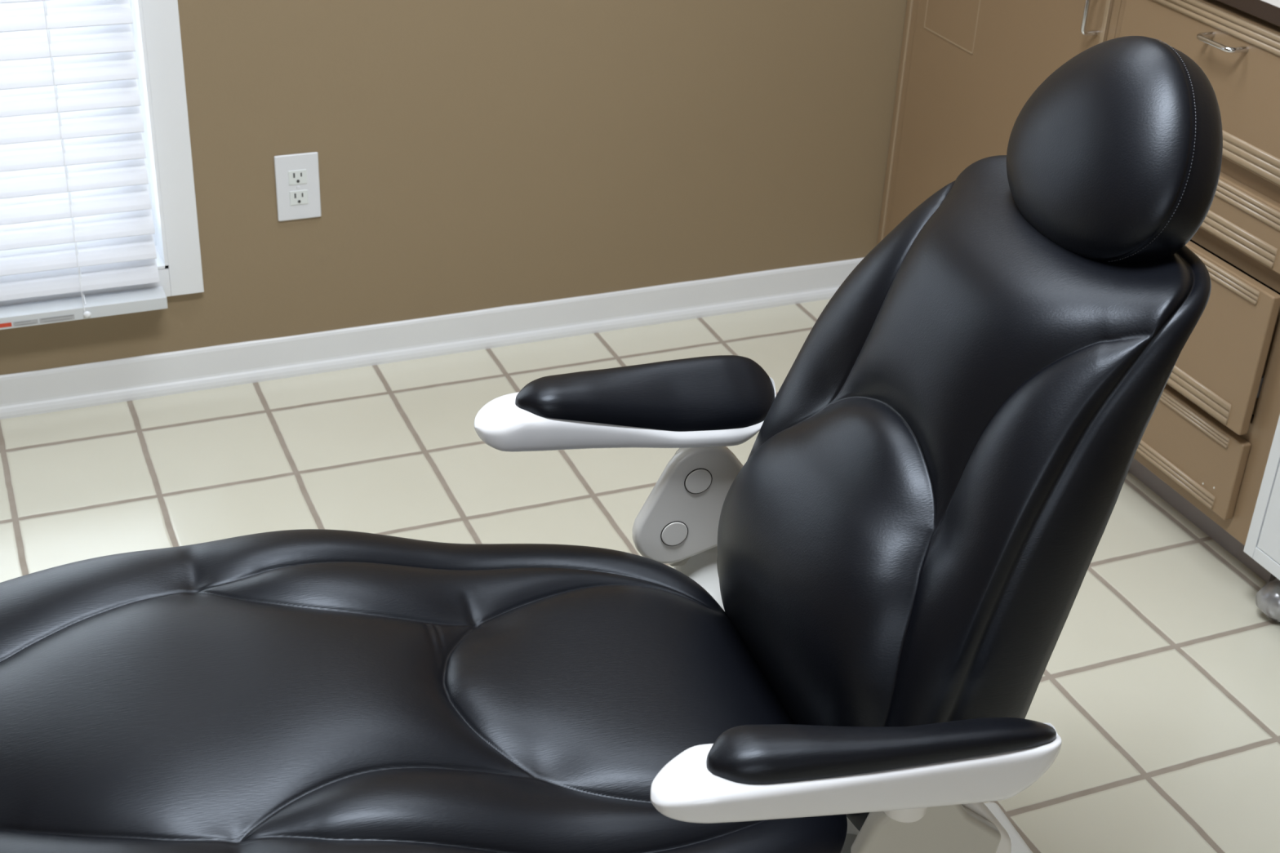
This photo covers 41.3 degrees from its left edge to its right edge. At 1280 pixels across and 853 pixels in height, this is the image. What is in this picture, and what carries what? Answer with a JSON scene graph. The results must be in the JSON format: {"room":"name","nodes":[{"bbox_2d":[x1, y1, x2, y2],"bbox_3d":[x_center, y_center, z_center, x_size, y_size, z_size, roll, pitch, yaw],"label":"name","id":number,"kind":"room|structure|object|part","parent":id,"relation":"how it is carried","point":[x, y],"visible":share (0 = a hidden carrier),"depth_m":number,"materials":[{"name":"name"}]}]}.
{"room":"dental clinic","nodes":[
{"label":"dental clinic","id":0,"kind":"room"},
{"bbox_2d":[0,0,906,374],"bbox_3d":[-0.928,-1.163,2.551,4.620,2.500,0.120,-10,32,-21],"label":"wall","id":1,"kind":"structure","parent":0,"point":[473,155],"depth_m":3.19,"materials":[{"name":"brown paint"}]},
{"bbox_2d":[0,0,204,306],"bbox_3d":[-1.251,-0.829,2.583,1.019,1.460,0.136,-10,32,-21],"label":"window","id":2,"kind":"structure","parent":1,"relation":"in","point":[155,27],"depth_m":2.93,"materials":[{"name":"white"}]},
{"bbox_2d":[0,0,168,329],"bbox_3d":[-1.218,-0.757,2.530,0.874,1.390,0.074,-10,32,-21],"label":"window blind","id":3,"kind":"object","parent":2,"relation":"attached to","point":[76,214],"visible":1,"depth_m":2.86,"materials":[{"name":"white plastic"}]},
{"bbox_3d":[-0.939,-0.793,2.636,0.002,1.326,0.030,-10,32,-21],"label":"lift cord","id":4,"kind":"part","parent":3,"relation":"part of","materials":[{"name":"white fabric"}]},
{"bbox_3d":[-1.247,-0.162,2.865,0.874,0.023,0.048,-10,32,-21],"label":"rail","id":5,"kind":"part","parent":3,"relation":"part of","materials":[{"name":"white plastic"}]},
{"bbox_3d":[-0.960,-0.195,2.951,0.013,0.012,0.009,-10,32,-21],"label":"cord knob","id":6,"kind":"part","parent":3,"relation":"part of","materials":[{"name":"white plastic"}]},
{"bbox_3d":[-1.265,-0.844,2.613,0.891,1.333,0.025,-10,32,-21],"label":"sash","id":7,"kind":"part","parent":2,"relation":"part of","materials":[{"name":"white"}]},
{"bbox_2d":[274,151,320,221],"bbox_3d":[-0.616,-0.431,3.059,0.079,0.125,0.007,-10,32,-21],"label":"wall outlet","id":8,"kind":"object","parent":1,"relation":"attached to","point":[296,175],"visible":1,"depth_m":3.06,"materials":[{"name":"white plastic"}]},
{"bbox_2d":[288,168,306,185],"bbox_3d":[-0.614,-0.448,3.048,0.033,0.027,0.003,-10,32,-21],"label":"receptacle","id":9,"kind":"object","parent":8,"relation":"attached to","point":[295,176],"depth_m":3.05,"materials":[{"name":"grey plastic"}]},
{"bbox_2d":[289,189,308,205],"bbox_3d":[-0.616,-0.414,3.067,0.033,0.027,0.003,-10,32,-21],"label":"receptacle","id":10,"kind":"object","parent":8,"relation":"attached to","point":[297,197],"depth_m":3.07,"materials":[{"name":"grey plastic"}]},
{"bbox_2d":[0,257,864,419],"bbox_3d":[-1.251,-0.033,2.984,3.782,0.082,0.014,-10,32,-21],"label":"baseboard","id":11,"kind":"structure","parent":1,"relation":"attached to","point":[164,374],"depth_m":3.29,"materials":[{"name":"white wood"}]},
{"bbox_2d":[0,298,1279,852],"bbox_3d":[-0.081,1.054,1.321,4.620,0.050,4.820,-10,32,-21],"label":"floor","id":12,"kind":"structure","parent":0,"point":[1159,685],"depth_m":2.83,"materials":[{"name":"beige tile"}]},
{"bbox_2d":[0,35,1222,852],"bbox_3d":[-0.489,0.255,1.504,2.205,1.118,0.708,-7,31,-17],"label":"dental chair","id":13,"kind":"object","parent":12,"relation":"on","point":[848,642],"visible":1,"depth_m":1.54,"materials":[{"name":"black leather"}]},
{"bbox_2d":[0,528,847,852],"bbox_3d":[-0.694,0.402,1.513,1.786,0.320,0.616,-7,31,-17],"label":"seat cushion","id":14,"kind":"object","parent":13,"relation":"on","point":[303,691],"depth_m":1.57,"materials":[{"name":"black leather"}]},
{"bbox_3d":[-0.014,-0.012,1.905,0.352,0.069,0.086,-7,31,-17],"label":"armrest","id":15,"kind":"part","parent":13,"relation":"part of","materials":[{"name":"white plastic"}]},
{"bbox_3d":[0.178,0.289,1.395,0.352,0.069,0.086,-7,31,-17],"label":"armrest","id":16,"kind":"part","parent":13,"relation":"part of","materials":[{"name":"white plastic"}]},
{"bbox_2d":[716,155,1211,831],"bbox_3d":[0.288,0.087,1.697,0.358,0.630,0.475,-7,31,-17],"label":"backrest cushion","id":17,"kind":"object","parent":13,"relation":"on","point":[910,531],"depth_m":1.54,"materials":[{"name":"black leather"}]},
{"bbox_3d":[-0.075,0.693,1.876,1.305,0.028,0.470,-7,31,-17],"label":"plate","id":18,"kind":"part","parent":13,"relation":"part of","materials":[{"name":"white plastic"}]},
{"bbox_2d":[1006,35,1222,262],"bbox_3d":[0.434,-0.254,1.551,0.140,0.200,0.247,-7,31,-17],"label":"cushion","id":19,"kind":"object","parent":13,"relation":"on","point":[1116,156],"depth_m":1.49,"materials":[{"name":"black leather"}]},
{"bbox_2d":[876,0,1121,244],"bbox_3d":[0.913,-0.571,3.313,0.659,0.884,0.643,-10,32,-21],"label":"base cabinet","id":20,"kind":"object","parent":12,"relation":"on","point":[968,69],"visible":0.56,"depth_m":3.21,"materials":[{"name":"beige paint"}]},
{"bbox_3d":[0.749,-0.688,2.808,0.036,0.084,0.008,-10,32,-21],"label":"handle","id":21,"kind":"part","parent":20,"relation":"part of","materials":[{"name":"silver metal"}]},
{"bbox_2d":[1217,0,1279,26],"bbox_3d":[1.179,-0.670,2.592,0.653,0.024,1.897,-10,32,-21],"label":"countertop","id":22,"kind":"structure","parent":20,"relation":"on","point":[1268,11],"depth_m":2.44,"materials":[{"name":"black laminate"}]},
{"bbox_2d":[1115,0,1279,582],"bbox_3d":[1.138,-0.284,2.830,0.675,0.884,0.565,-10,32,-21],"label":"base cabinet","id":23,"kind":"object","parent":12,"relation":"on","point":[1204,448],"visible":0.44,"depth_m":2.61,"materials":[{"name":"beige paint"}]},
{"bbox_3d":[0.834,0.019,2.898,0.006,0.024,0.440,-10,32,-21],"label":"fluted moulding","id":24,"kind":"part","parent":23,"relation":"part of","materials":[{"name":"beige wood"}]},
{"bbox_3d":[0.851,-0.023,2.865,0.018,0.140,0.474,-10,32,-21],"label":"drawer","id":25,"kind":"part","parent":23,"relation":"part of","materials":[{"name":"beige paint"}]},
{"bbox_3d":[0.839,-0.077,2.843,0.006,0.018,0.440,-10,32,-21],"label":"fluted moulding","id":26,"kind":"part","parent":23,"relation":"part of","materials":[{"name":"beige wood"}]},
{"bbox_3d":[0.829,-0.122,2.812,0.006,0.036,0.440,-10,32,-21],"label":"fluted moulding","id":27,"kind":"part","parent":23,"relation":"part of","materials":[{"name":"beige wood"}]},
{"bbox_3d":[0.877,-0.527,2.577,0.018,0.211,0.474,-10,32,-21],"label":"drawer","id":28,"kind":"part","parent":23,"relation":"part of","materials":[{"name":"beige paint"}]},
{"bbox_3d":[0.867,-0.608,2.540,0.006,0.028,0.440,-10,32,-21],"label":"fluted moulding","id":29,"kind":"part","parent":23,"relation":"part of","materials":[{"name":"beige wood"}]},
{"bbox_3d":[0.862,-0.571,2.522,0.036,0.008,0.083,-10,32,-21],"label":"handle","id":30,"kind":"part","parent":23,"relation":"part of","materials":[{"name":"silver metal"}]},
{"bbox_3d":[0.848,-0.201,2.757,0.018,0.237,0.474,-10,32,-21],"label":"drawer","id":31,"kind":"part","parent":23,"relation":"part of","materials":[{"name":"beige paint"}]},
{"bbox_3d":[0.838,-0.295,2.712,0.006,0.022,0.440,-10,32,-21],"label":"fluted moulding","id":32,"kind":"part","parent":23,"relation":"part of","materials":[{"name":"beige wood"}]},
{"bbox_3d":[0.854,-0.352,2.686,0.006,0.032,0.440,-10,32,-21],"label":"fluted moulding","id":33,"kind":"part","parent":23,"relation":"part of","materials":[{"name":"beige wood"}]},
{"bbox_3d":[0.869,-0.370,2.666,0.018,0.093,0.474,-10,32,-21],"label":"drawer","id":34,"kind":"part","parent":23,"relation":"part of","materials":[{"name":"beige paint"}]},
{"bbox_3d":[0.856,-0.401,2.658,0.006,0.026,0.440,-10,32,-21],"label":"fluted moulding","id":35,"kind":"part","parent":23,"relation":"part of","materials":[{"name":"beige wood"}]},
{"bbox_3d":[0.859,-0.460,2.625,0.006,0.036,0.440,-10,32,-21],"label":"fluted moulding","id":36,"kind":"part","parent":23,"relation":"part of","materials":[{"name":"beige wood"}]},
{"bbox_2d":[1243,414,1279,622],"bbox_3d":[1.240,0.029,2.417,0.448,0.760,0.432,-10,32,-21],"label":"rolling cart","id":37,"kind":"object","parent":12,"relation":"on","point":[1262,544],"visible":1,"depth_m":2.58,"materials":[{"name":"white metal"}]},
{"bbox_3d":[1.036,0.117,2.370,0.011,0.364,0.386,-10,32,-21],"label":"panel","id":38,"kind":"part","parent":37,"relation":"part of","materials":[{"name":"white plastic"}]}
]}

